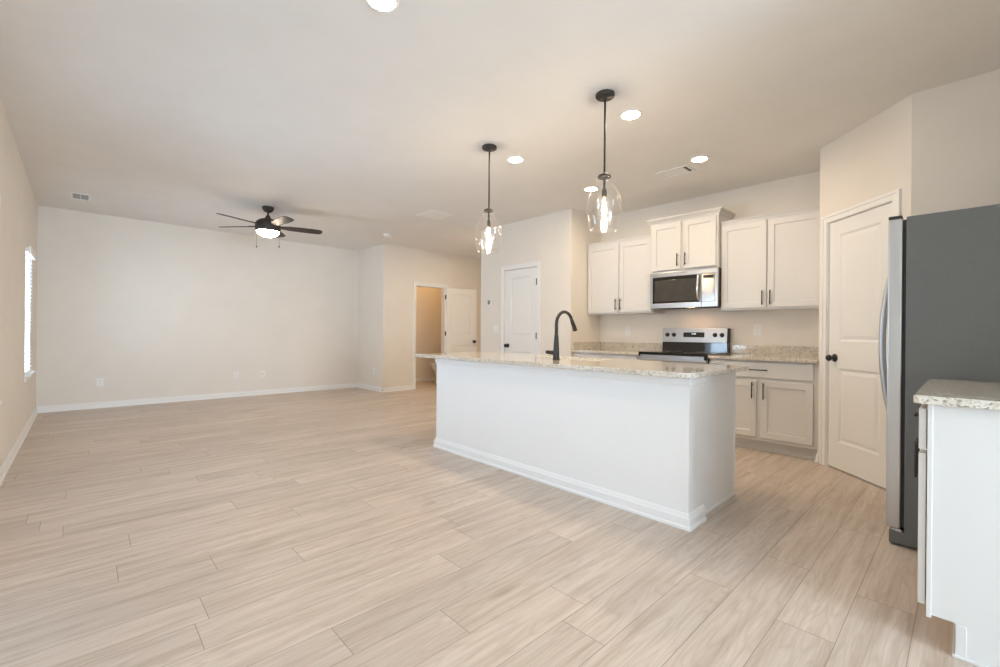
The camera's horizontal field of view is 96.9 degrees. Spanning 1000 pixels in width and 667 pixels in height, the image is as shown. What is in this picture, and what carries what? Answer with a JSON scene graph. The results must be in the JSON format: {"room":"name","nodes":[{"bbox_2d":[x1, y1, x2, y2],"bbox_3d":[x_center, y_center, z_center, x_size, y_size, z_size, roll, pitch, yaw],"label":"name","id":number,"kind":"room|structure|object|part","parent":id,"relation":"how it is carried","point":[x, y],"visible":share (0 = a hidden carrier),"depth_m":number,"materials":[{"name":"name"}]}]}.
{"room":"open-plan kitchen","nodes":[
{"label":"open-plan kitchen","id":0,"kind":"room"},
{"bbox_2d":[0,99,37,466],"bbox_3d":[-1.578,-0.281,0.963,0.120,2.743,13.570,0,0,-43],"label":"wall","id":1,"kind":"structure","parent":0,"point":[19,207],"depth_m":3.88,"materials":[{"name":"paint"}]},
{"bbox_2d":[0,407,37,485],"bbox_3d":[-3.042,1.035,2.603,0.022,0.085,8.950,0,0,-43],"label":"baseboard","id":2,"kind":"structure","parent":1,"relation":"attached to","point":[8,461],"depth_m":3.92,"materials":[{"name":"white wood"}]},
{"bbox_2d":[24,370,35,381],"bbox_3d":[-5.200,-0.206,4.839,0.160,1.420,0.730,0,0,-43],"label":"window sill","id":3,"kind":"structure","parent":1,"relation":"in","point":[29,374],"depth_m":4.73,"materials":[{"name":"white wood"}]},
{"bbox_3d":[-5.188,0.438,4.856,0.110,0.022,0.730,0,0,-43],"label":"sill","id":4,"kind":"part","parent":3,"relation":"part of","materials":[{"name":"white wood"}]},
{"bbox_2d":[25,246,35,373],"bbox_3d":[-5.178,-0.251,4.860,0.082,1.341,0.640,0,0,-43],"label":"window blind","id":5,"kind":"object","parent":1,"relation":"attached to","point":[30,253],"visible":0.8,"depth_m":4.80,"materials":[{"name":"white plastic"}]},
{"bbox_3d":[-5.183,-0.228,4.855,0.003,1.275,0.343,0,0,-43],"label":"lift cord","id":6,"kind":"part","parent":5,"relation":"part of","materials":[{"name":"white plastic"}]},
{"bbox_2d":[36,205,357,406],"bbox_3d":[-4.484,-0.306,7.469,4.592,2.743,0.120,0,0,-43],"label":"wall","id":7,"kind":"structure","parent":0,"point":[149,309],"depth_m":6.92,"materials":[{"name":"paint"}]},
{"bbox_2d":[96,378,103,386],"bbox_3d":[-5.663,0.689,6.275,0.078,0.120,0.008,0,0,-43],"label":"wall outlet","id":8,"kind":"object","parent":7,"relation":"attached to","point":[99,381],"visible":1,"depth_m":6.27,"materials":[{"name":"white plastic"}]},
{"bbox_2d":[37,383,356,412],"bbox_3d":[-4.491,1.023,7.376,4.472,0.085,0.022,0,0,-43],"label":"baseboard","id":9,"kind":"structure","parent":7,"relation":"attached to","point":[81,406],"depth_m":6.91,"materials":[{"name":"white wood"}]},
{"bbox_2d":[233,372,238,378],"bbox_3d":[-4.431,0.700,7.439,0.078,0.120,0.008,0,0,-43],"label":"wall outlet","id":10,"kind":"object","parent":7,"relation":"attached to","point":[235,374],"visible":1,"depth_m":7.44,"materials":[{"name":"white plastic"}]},
{"bbox_2d":[260,370,264,376],"bbox_3d":[-4.133,0.702,7.716,0.078,0.120,0.016,0,0,-43],"label":"cable plate","id":11,"kind":"object","parent":7,"relation":"attached to","point":[262,372],"visible":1,"depth_m":7.72,"materials":[{"name":"white plastic"}]},
{"bbox_2d":[357,244,389,387],"bbox_3d":[-2.465,-0.289,8.587,0.120,2.743,1.030,0,0,-43],"label":"wall","id":12,"kind":"structure","parent":0,"point":[373,262],"depth_m":8.44,"materials":[{"name":"paint"}]},
{"bbox_2d":[357,383,382,391],"bbox_3d":[-2.523,1.040,8.533,0.022,0.085,1.044,0,0,-43],"label":"baseboard","id":13,"kind":"structure","parent":12,"relation":"attached to","point":[363,386],"depth_m":8.51,"materials":[{"name":"white wood"}]},
{"bbox_2d":[416,287,441,377],"bbox_3d":[-1.870,-0.284,10.036,2.735,2.743,0.120,0,0,-43],"label":"wall","id":14,"kind":"structure","parent":0,"point":[428,300],"depth_m":10.15,"materials":[{"name":"paint"}]},
{"bbox_2d":[416,377,435,381],"bbox_3d":[-2.033,1.044,9.795,2.185,0.085,0.022,0,0,-43],"label":"baseboard","id":15,"kind":"structure","parent":14,"relation":"attached to","point":[425,378],"depth_m":10.12,"materials":[{"name":"white wood"}]},
{"bbox_2d":[388,245,480,386],"bbox_3d":[-1.115,-0.277,9.236,2.735,2.743,0.120,0,0,-43],"label":"wall","id":16,"kind":"structure","parent":0,"point":[407,266],"depth_m":8.57,"materials":[{"name":"paint"}]},
{"bbox_2d":[382,385,412,392],"bbox_3d":[-1.126,1.052,9.139,2.869,0.085,0.022,0,0,-43],"label":"baseboard","id":17,"kind":"structure","parent":16,"relation":"attached to","point":[410,387],"depth_m":8.37,"materials":[{"name":"white wood"}]},
{"bbox_2d":[412,282,447,389],"bbox_3d":[-1.426,0.043,8.934,0.836,2.098,0.136,0,0,-43],"label":"door frame","id":18,"kind":"structure","parent":16,"relation":"attached to","point":[415,284],"depth_m":8.84,"materials":[{"name":"white wood"}]},
{"bbox_2d":[445,288,476,352],"bbox_3d":[-0.838,0.075,9.338,0.730,2.020,0.168,0,0,-26],"label":"door","id":19,"kind":"structure","parent":16,"relation":"in","point":[461,304],"depth_m":9.29,"materials":[{"name":"white wood"}]},
{"bbox_2d":[0,381,977,666],"bbox_3d":[1.114,1.164,3.470,7.800,0.100,14.000,0,0,-43],"label":"floor","id":20,"kind":"structure","parent":0,"point":[319,528],"depth_m":2.18,"materials":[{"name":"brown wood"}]},
{"bbox_2d":[433,359,735,531],"bbox_3d":[0.525,0.675,3.689,0.864,0.867,2.501,0,0,-43],"label":"kitchen island","id":21,"kind":"object","parent":20,"relation":"on","point":[660,449],"visible":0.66,"depth_m":2.96,"materials":[{"name":"white wood"}]},
{"bbox_2d":[431,363,436,382],"bbox_3d":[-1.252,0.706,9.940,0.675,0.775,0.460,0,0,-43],"label":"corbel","id":22,"kind":"object","parent":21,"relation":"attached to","point":[433,365],"visible":0.2,"depth_m":9.74,"materials":[{"name":"white wood"}]},
{"bbox_3d":[0.299,0.271,3.472,0.223,0.060,2.493,0,0,-43],"label":"trim","id":23,"kind":"part","parent":21,"relation":"part of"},
{"bbox_2d":[415,352,748,377],"bbox_3d":[0.426,0.226,3.714,0.955,0.030,2.750,0,0,-43],"label":"island countertop","id":24,"kind":"structure","parent":21,"relation":"on","point":[611,365],"depth_m":3.13,"materials":[{"name":"stone"}]},
{"bbox_2d":[545,310,576,359],"bbox_3d":[0.514,0.011,3.682,0.294,0.402,0.133,0,0,-43],"label":"kitchen faucet","id":25,"kind":"object","parent":24,"relation":"on","point":[555,352],"visible":1,"depth_m":3.57,"materials":[{"name":"black metal"}]},
{"bbox_3d":[0.412,0.155,3.617,0.033,0.035,0.089,0,0,-43],"label":"lever","id":26,"kind":"part","parent":25,"relation":"part of","materials":[{"name":"black metal"}]},
{"bbox_3d":[0.526,-0.084,3.641,0.222,0.212,0.027,0,0,-43],"label":"spout","id":27,"kind":"part","parent":25,"relation":"part of","materials":[{"name":"black metal"}]},
{"bbox_3d":[0.501,1.063,3.670,0.807,0.090,2.501,0,0,-43],"label":"trim","id":28,"kind":"part","parent":21,"relation":"part of","materials":[{"name":"white wood"}]},
{"bbox_3d":[0.577,0.675,3.740,0.585,0.867,2.413,0,0,-43],"label":"panel","id":29,"kind":"part","parent":21,"relation":"part of","materials":[{"name":"white wood"}]},
{"bbox_3d":[0.794,0.627,3.945,0.012,0.767,2.420,0,0,-43],"label":"frame","id":30,"kind":"part","parent":21,"relation":"part of","materials":[{"name":"white wood"}]},
{"bbox_2d":[573,352,638,359],"bbox_3d":[1.491,0.683,5.662,0.664,0.867,0.963,0,0,-43],"label":"base cabinet","id":31,"kind":"object","parent":20,"relation":"on","point":[596,355],"visible":0.02,"depth_m":5.43,"materials":[{"name":"white wood"}]},
{"bbox_2d":[571,342,661,354],"bbox_3d":[1.500,0.184,5.665,0.654,0.132,0.965,0,0,-43],"label":"countertop","id":32,"kind":"structure","parent":31,"relation":"on","point":[624,348],"depth_m":5.82,"materials":[{"name":"stone"}]},
{"bbox_2d":[638,328,730,363],"bbox_3d":[2.073,0.520,5.016,0.703,1.164,0.761,0,0,-43],"label":"range","id":33,"kind":"object","parent":20,"relation":"on","point":[690,345],"visible":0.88,"depth_m":5.05,"materials":[{"name":"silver metal"}]},
{"bbox_3d":[1.872,0.271,4.824,0.048,0.069,0.753,0,0,-43],"label":"rail","id":34,"kind":"part","parent":33,"relation":"part of","materials":[{"name":"metal"}]},
{"bbox_2d":[638,350,727,360],"bbox_3d":[2.064,0.243,5.005,0.600,0.068,0.761,0,0,-43],"label":"cooktop","id":35,"kind":"object","parent":33,"relation":"in","point":[662,355],"depth_m":4.86,"materials":[{"name":"black glass"}]},
{"bbox_3d":[2.272,0.022,5.203,0.036,0.164,0.751,0,0,-43],"label":"control panel","id":36,"kind":"part","parent":33,"relation":"part of","materials":[{"name":"metal"}]},
{"bbox_2d":[709,359,817,459],"bbox_3d":[2.671,0.694,4.413,0.664,0.867,0.926,0,0,-43],"label":"base cabinet","id":37,"kind":"object","parent":20,"relation":"on","point":[776,403],"visible":0.68,"depth_m":4.11,"materials":[{"name":"white wood"}]},
{"bbox_3d":[2.307,0.716,4.381,0.020,0.540,0.409,0,0,-43],"label":"door","id":38,"kind":"part","parent":37,"relation":"part of","materials":[{"name":"white wood"}]},
{"bbox_3d":[2.465,0.345,4.216,0.020,0.146,0.862,0,0,-43],"label":"drawer","id":39,"kind":"part","parent":37,"relation":"part of","materials":[{"name":"white wood"}]},
{"bbox_3d":[2.475,0.542,4.164,0.035,0.155,0.011,0,0,-43],"label":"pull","id":40,"kind":"part","parent":37,"relation":"part of","materials":[{"name":"black metal"}]},
{"bbox_2d":[708,345,818,362],"bbox_3d":[2.679,0.194,4.417,0.654,0.132,0.929,0,0,-43],"label":"countertop","id":41,"kind":"structure","parent":37,"relation":"on","point":[799,354],"depth_m":4.50,"materials":[{"name":"stone"}]},
{"bbox_3d":[2.616,0.719,4.054,0.020,0.540,0.415,0,0,-43],"label":"door","id":42,"kind":"part","parent":37,"relation":"part of","materials":[{"name":"white wood"}]},
{"bbox_2d":[879,204,999,548],"bbox_3d":[2.646,0.249,2.419,0.897,1.736,0.879,0,0,-43],"label":"refrigerator","id":43,"kind":"object","parent":20,"relation":"on","point":[940,313],"visible":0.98,"depth_m":2.26,"materials":[{"name":"metal"}]},
{"bbox_3d":[2.345,0.059,2.674,0.026,0.941,0.092,0,0,-43],"label":"handle","id":44,"kind":"part","parent":43,"relation":"part of","materials":[{"name":"metal"}]},
{"bbox_3d":[2.410,0.060,2.736,0.026,0.941,0.092,0,0,-43],"label":"handle","id":45,"kind":"part","parent":43,"relation":"part of","materials":[{"name":"metal"}]},
{"bbox_3d":[2.255,0.212,2.507,0.444,1.638,0.058,0,0,-43],"label":"door","id":46,"kind":"part","parent":43,"relation":"part of","materials":[{"name":"metal"}]},
{"bbox_2d":[914,404,999,666],"bbox_3d":[2.034,0.688,1.693,0.908,0.867,0.658,0,0,-43],"label":"base cabinet","id":47,"kind":"object","parent":20,"relation":"on","point":[957,462],"visible":0.95,"depth_m":1.52,"materials":[{"name":"white wood"}]},
{"bbox_3d":[1.793,0.538,1.892,0.011,0.155,0.035,0,0,-43],"label":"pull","id":48,"kind":"part","parent":47,"relation":"part of","materials":[{"name":"black metal"}]},
{"bbox_3d":[1.677,0.703,1.746,0.432,0.540,0.020,0,0,-43],"label":"door","id":49,"kind":"part","parent":47,"relation":"part of","materials":[{"name":"white wood"}]},
{"bbox_3d":[1.844,0.347,1.901,0.885,0.146,0.020,0,0,-43],"label":"drawer","id":50,"kind":"part","parent":47,"relation":"part of","materials":[{"name":"white wood"}]},
{"bbox_3d":[1.855,0.632,1.886,0.904,0.759,0.014,0,0,-43],"label":"frame","id":51,"kind":"part","parent":47,"relation":"part of","materials":[{"name":"white wood"}]},
{"bbox_2d":[913,378,999,410],"bbox_3d":[2.049,0.240,1.675,0.947,0.030,0.655,0,0,-43],"label":"countertop","id":52,"kind":"structure","parent":47,"relation":"on","point":[943,392],"depth_m":1.61,"materials":[{"name":"stone"}]},
{"bbox_2d":[0,0,999,258],"bbox_3d":[1.138,-1.679,3.470,7.800,0.100,14.000,0,0,-43],"label":"ceiling","id":53,"kind":"structure","parent":0,"point":[351,120],"depth_m":3.08,"materials":[{"name":"paint"}]},
{"bbox_2d":[70,192,90,201],"bbox_3d":[-5.155,-1.679,5.448,0.185,0.008,0.340,0,0,-43],"label":"ceiling vent","id":54,"kind":"object","parent":53,"relation":"in","point":[73,195],"visible":1,"depth_m":5.44,"materials":[{"name":"white metal"}]},
{"bbox_2d":[216,206,321,247],"bbox_3d":[-3.019,-1.396,5.820,1.284,0.539,1.258,0,0,-43],"label":"ceiling fan","id":55,"kind":"object","parent":53,"relation":"hanging from","point":[267,227],"visible":1,"depth_m":5.76,"materials":[{"name":"brown metal"}]},
{"bbox_3d":[-3.213,-1.413,5.475,0.139,0.037,0.550,0,0,24],"label":"blade","id":56,"kind":"part","parent":55,"relation":"part of","materials":[{"name":"brown wood"}]},
{"bbox_3d":[-3.057,-1.306,5.838,0.268,0.075,0.268,0,0,-43],"label":"light globe","id":57,"kind":"part","parent":55,"relation":"part of","materials":[{"name":"white glass"}]},
{"bbox_3d":[-3.141,-1.412,6.223,0.139,0.037,0.550,0,0,-12],"label":"blade","id":58,"kind":"part","parent":55,"relation":"part of","materials":[{"name":"brown wood"}]},
{"bbox_3d":[-2.760,-1.409,5.576,0.550,0.037,0.139,0,0,42],"label":"blade","id":59,"kind":"part","parent":55,"relation":"part of","materials":[{"name":"brown wood"}]},
{"bbox_3d":[-2.716,-1.408,6.038,0.550,0.037,0.139,0,0,-30],"label":"blade","id":60,"kind":"part","parent":55,"relation":"part of","materials":[{"name":"brown wood"}]},
{"bbox_2d":[365,0,398,12],"bbox_3d":[-0.583,-1.641,2.187,0.166,0.006,0.166,0,0,-43],"label":"recessed light","id":61,"kind":"object","parent":53,"relation":"in","point":[383,6],"visible":1,"depth_m":2.21,"materials":[{"name":"white plastic"}]},
{"bbox_2d":[383,233,391,236],"bbox_3d":[-1.871,-1.633,7.382,0.150,0.045,0.150,0,0,-43],"label":"smoke detector","id":62,"kind":"object","parent":53,"relation":"attached to","point":[384,234],"visible":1,"depth_m":7.33,"materials":[{"name":"white plastic"}]},
{"bbox_2d":[416,210,452,219],"bbox_3d":[-0.909,-1.643,6.152,0.380,0.008,0.380,0,0,-43],"label":"access panel","id":63,"kind":"object","parent":53,"relation":"attached to","point":[432,214],"visible":1,"depth_m":6.12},
{"bbox_2d":[476,143,500,252],"bbox_3d":[-0.097,-1.176,3.887,0.242,0.928,0.242,0,0,-43],"label":"pendant light","id":64,"kind":"object","parent":53,"relation":"hanging from","point":[488,147],"visible":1,"depth_m":3.88,"materials":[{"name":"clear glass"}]},
{"bbox_2d":[484,207,493,226],"bbox_3d":[-0.098,-1.017,3.887,0.092,0.169,0.092,0,0,-43],"label":"socket","id":65,"kind":"object","parent":64,"relation":"attached to","point":[488,210],"depth_m":3.88,"materials":[{"name":"brown metal"}]},
{"bbox_3d":[-0.095,-1.348,3.887,0.013,0.523,0.013,0,0,-43],"label":"rod","id":66,"kind":"part","parent":64,"relation":"part of","materials":[{"name":"brown metal"}]},
{"bbox_2d":[507,156,523,162],"bbox_3d":[0.147,-1.635,4.172,0.166,0.006,0.166,0,0,-43],"label":"recessed light","id":67,"kind":"object","parent":53,"relation":"in","point":[513,159],"visible":1,"depth_m":4.16,"materials":[{"name":"white plastic"}]},
{"bbox_2d":[584,187,598,191],"bbox_3d":[1.027,-1.627,5.000,0.166,0.006,0.166,0,0,-43],"label":"recessed light","id":68,"kind":"object","parent":53,"relation":"in","point":[588,189],"visible":1,"depth_m":5.00,"materials":[{"name":"white plastic"}]},
{"bbox_2d":[586,89,621,227],"bbox_3d":[0.713,-1.169,3.023,0.242,0.928,0.242,0,0,-43],"label":"pendant light","id":69,"kind":"object","parent":53,"relation":"hanging from","point":[604,95],"visible":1,"depth_m":3.02,"materials":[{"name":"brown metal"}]},
{"bbox_2d":[598,172,610,197],"bbox_3d":[0.712,-1.010,3.023,0.092,0.169,0.092,0,0,-43],"label":"socket","id":70,"kind":"object","parent":69,"relation":"attached to","point":[604,176],"depth_m":3.01,"materials":[{"name":"brown metal"}]},
{"bbox_3d":[0.715,-1.341,3.023,0.013,0.523,0.013,0,0,-43],"label":"rod","id":71,"kind":"part","parent":69,"relation":"part of","materials":[{"name":"brown metal"}]},
{"bbox_2d":[619,109,641,120],"bbox_3d":[0.975,-1.628,3.305,0.166,0.006,0.166,0,0,-43],"label":"recessed light","id":72,"kind":"object","parent":53,"relation":"in","point":[632,114],"visible":1,"depth_m":3.29,"materials":[{"name":"white plastic"}]},
{"bbox_2d":[656,165,695,178],"bbox_3d":[1.763,-1.620,4.446,0.210,0.008,0.320,0,0,-43],"label":"ceiling vent","id":73,"kind":"object","parent":53,"relation":"in","point":[684,169],"visible":1,"depth_m":4.43,"materials":[{"name":"white metal"}]},
{"bbox_2d":[690,155,708,162],"bbox_3d":[1.856,-1.620,4.122,0.166,0.006,0.166,0,0,-43],"label":"recessed light","id":74,"kind":"object","parent":53,"relation":"in","point":[697,159],"visible":1,"depth_m":4.12,"materials":[{"name":"white plastic"}]},
{"bbox_2d":[480,209,576,355],"bbox_3d":[0.351,-0.265,6.473,0.120,2.743,1.790,0,0,-43],"label":"wall","id":75,"kind":"structure","parent":0,"point":[550,239],"depth_m":6.12,"materials":[{"name":"paint"}]},
{"bbox_2d":[487,299,492,305],"bbox_3d":[-0.152,-0.482,6.904,0.024,0.096,0.124,0,0,-43],"label":"thermostat","id":76,"kind":"object","parent":75,"relation":"attached to","point":[490,301],"visible":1,"depth_m":6.89,"materials":[{"name":"white plastic"}]},
{"bbox_2d":[494,325,498,332],"bbox_3d":[-0.055,-0.071,6.807,0.010,0.120,0.122,0,0,-43],"label":"light switch","id":77,"kind":"object","parent":75,"relation":"attached to","point":[496,327],"visible":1,"depth_m":6.80,"materials":[{"name":"white plastic"}]},
{"bbox_2d":[504,267,536,353],"bbox_3d":[0.292,0.077,6.441,0.102,2.035,0.667,0,0,-43],"label":"door","id":78,"kind":"structure","parent":75,"relation":"in","point":[520,284],"depth_m":6.45,"materials":[{"name":"white wood"}]},
{"bbox_2d":[500,261,540,354],"bbox_3d":[0.327,0.048,6.484,0.136,2.118,0.791,0,0,-43],"label":"door frame","id":79,"kind":"structure","parent":75,"relation":"attached to","point":[537,264],"depth_m":6.45,"materials":[{"name":"white wood"}]},
{"bbox_2d":[576,210,600,341],"bbox_3d":[1.212,-0.257,6.138,0.670,2.743,0.120,0,0,-43],"label":"wall","id":80,"kind":"structure","parent":0,"point":[588,326],"depth_m":5.99,"materials":[{"name":"paint"}]},
{"bbox_2d":[600,171,819,353],"bbox_3d":[2.409,-0.247,5.271,0.120,2.743,2.785,0,0,-43],"label":"wall","id":81,"kind":"structure","parent":0,"point":[781,327],"depth_m":4.96,"materials":[{"name":"paint"}]},
{"bbox_2d":[572,342,661,350],"bbox_3d":[1.507,0.169,5.671,0.634,0.102,0.965,0,0,-43],"label":"backsplash","id":82,"kind":"structure","parent":81,"relation":"attached to","point":[575,345],"depth_m":5.91,"materials":[{"name":"stone"}]},
{"bbox_2d":[587,234,664,314],"bbox_3d":[1.613,-0.728,5.768,0.360,0.952,0.947,0,0,-43],"label":"upper cabinet","id":83,"kind":"object","parent":81,"relation":"attached to","point":[619,270],"visible":0.78,"depth_m":5.64,"materials":[{"name":"white wood"}]},
{"bbox_3d":[1.360,-0.712,5.840,0.020,0.879,0.471,0,0,-43],"label":"door","id":84,"kind":"part","parent":83,"relation":"part of","materials":[{"name":"white wood"}]},
{"bbox_3d":[1.628,-1.181,5.778,0.329,0.045,0.947,0,0,-43],"label":"crown","id":85,"kind":"part","parent":83,"relation":"part of","materials":[{"name":"white wood"}]},
{"bbox_3d":[1.679,-0.709,5.502,0.020,0.879,0.444,0,0,-43],"label":"door","id":86,"kind":"part","parent":83,"relation":"part of","materials":[{"name":"white wood"}]},
{"bbox_2d":[625,327,630,335],"bbox_3d":[1.707,-0.031,5.919,0.008,0.120,0.078,0,0,-43],"label":"wall outlet","id":87,"kind":"object","parent":81,"relation":"attached to","point":[627,329],"visible":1,"depth_m":5.92,"materials":[{"name":"white plastic"}]},
{"bbox_2d":[646,206,735,273],"bbox_3d":[2.182,-1.025,5.118,0.430,0.628,0.860,0,0,-43],"label":"upper cabinet","id":88,"kind":"object","parent":81,"relation":"attached to","point":[692,240],"visible":0.94,"depth_m":4.94,"materials":[{"name":"white wood"}]},
{"bbox_3d":[1.928,-1.000,5.140,0.020,0.538,0.349,0,0,-43],"label":"door","id":89,"kind":"part","parent":88,"relation":"part of","materials":[{"name":"white wood"}]},
{"bbox_2d":[650,267,720,308],"bbox_3d":[2.173,-0.499,5.100,0.461,0.420,0.770,0,0,-43],"label":"microwave","id":90,"kind":"object","parent":88,"relation":"attached to","point":[695,288],"visible":1,"depth_m":4.95,"materials":[{"name":"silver metal"}]},
{"bbox_3d":[1.994,-0.471,5.048,0.022,0.360,0.600,0,0,-43],"label":"door","id":91,"kind":"part","parent":90,"relation":"part of","materials":[{"name":"metal"}]},
{"bbox_3d":[2.054,-0.678,4.987,0.022,0.056,0.770,0,0,-43],"label":"panel","id":92,"kind":"part","parent":90,"relation":"part of","materials":[{"name":"metal"}]},
{"bbox_3d":[2.154,-0.500,4.828,0.059,0.297,0.024,0,0,-43],"label":"handle","id":93,"kind":"part","parent":90,"relation":"part of","materials":[{"name":"silver metal"}]},
{"bbox_3d":[2.249,-0.498,4.779,0.018,0.302,0.138,0,0,-43],"label":"control panel","id":94,"kind":"part","parent":90,"relation":"part of","materials":[{"name":"metal"}]},
{"bbox_3d":[2.260,-0.469,4.768,0.022,0.360,0.168,0,0,-43],"label":"trim","id":95,"kind":"part","parent":90,"relation":"part of","materials":[{"name":"metal"}]},
{"bbox_3d":[2.188,-1.308,5.122,0.418,0.062,0.860,0,0,-43],"label":"crown","id":96,"kind":"part","parent":88,"relation":"part of","materials":[{"name":"white wood"}]},
{"bbox_3d":[2.189,-0.998,4.864,0.020,0.538,0.351,0,0,-43],"label":"door","id":97,"kind":"part","parent":88,"relation":"part of","materials":[{"name":"white wood"}]},
{"bbox_2d":[754,324,761,335],"bbox_3d":[2.780,-0.038,4.783,0.008,0.120,0.078,0,0,-43],"label":"wall outlet","id":98,"kind":"object","parent":81,"relation":"attached to","point":[757,327],"visible":1,"depth_m":4.78,"materials":[{"name":"white plastic"}]},
{"bbox_2d":[721,205,819,311],"bbox_3d":[2.790,-0.718,4.523,0.360,0.952,0.926,0,0,-43],"label":"upper cabinet","id":99,"kind":"object","parent":81,"relation":"attached to","point":[770,262],"visible":0.76,"depth_m":4.41,"materials":[{"name":"white wood"}]},
{"bbox_3d":[2.529,-0.702,4.603,0.020,0.879,0.428,0,0,-43],"label":"door","id":100,"kind":"part","parent":99,"relation":"part of","materials":[{"name":"white wood"}]},
{"bbox_3d":[2.805,-1.171,4.533,0.329,0.045,0.926,0,0,-43],"label":"crown","id":101,"kind":"part","parent":99,"relation":"part of","materials":[{"name":"white wood"}]},
{"bbox_3d":[2.842,-0.699,4.271,0.020,0.879,0.464,0,0,-43],"label":"door","id":102,"kind":"part","parent":99,"relation":"part of","materials":[{"name":"white wood"}]},
{"bbox_2d":[731,345,818,356],"bbox_3d":[2.909,0.181,4.635,0.020,0.102,0.929,0,0,-43],"label":"backsplash","id":103,"kind":"structure","parent":81,"relation":"attached to","point":[800,351],"depth_m":4.64,"materials":[{"name":"stone"}]},
{"bbox_2d":[818,94,911,452],"bbox_3d":[2.924,-0.242,3.673,0.389,2.743,1.400,0,0,20],"label":"wall","id":104,"kind":"structure","parent":0,"point":[871,160],"depth_m":3.35,"materials":[{"name":"paint"}]},
{"bbox_2d":[814,452,818,462],"bbox_3d":[2.791,1.086,3.892,0.103,0.085,0.040,0,0,-43],"label":"baseboard","id":105,"kind":"structure","parent":104,"relation":"attached to","point":[816,460],"depth_m":3.87,"materials":[{"name":"white wood"}]},
{"bbox_2d":[825,202,891,488],"bbox_3d":[2.772,0.091,3.450,0.102,2.050,0.638,0,0,2],"label":"door","id":106,"kind":"structure","parent":104,"relation":"in","point":[857,418],"depth_m":3.46,"materials":[{"name":"white wood"}]},
{"bbox_3d":[2.761,0.203,3.699,0.067,0.066,0.066,0,0,2],"label":"knob","id":107,"kind":"part","parent":106,"relation":"part of","materials":[{"name":"black metal"}]},
{"bbox_2d":[819,188,900,465],"bbox_3d":[2.828,0.063,3.449,0.136,2.131,0.776,0,0,2],"label":"door frame","id":108,"kind":"structure","parent":104,"relation":"attached to","point":[894,196],"depth_m":3.77,"materials":[{"name":"white wood"}]},
{"bbox_2d":[911,69,999,215],"bbox_3d":[3.123,-0.241,2.696,0.120,2.743,0.913,0,0,-43],"label":"wall","id":109,"kind":"structure","parent":0,"point":[955,160],"depth_m":2.83,"materials":[{"name":"paint"}]}
]}

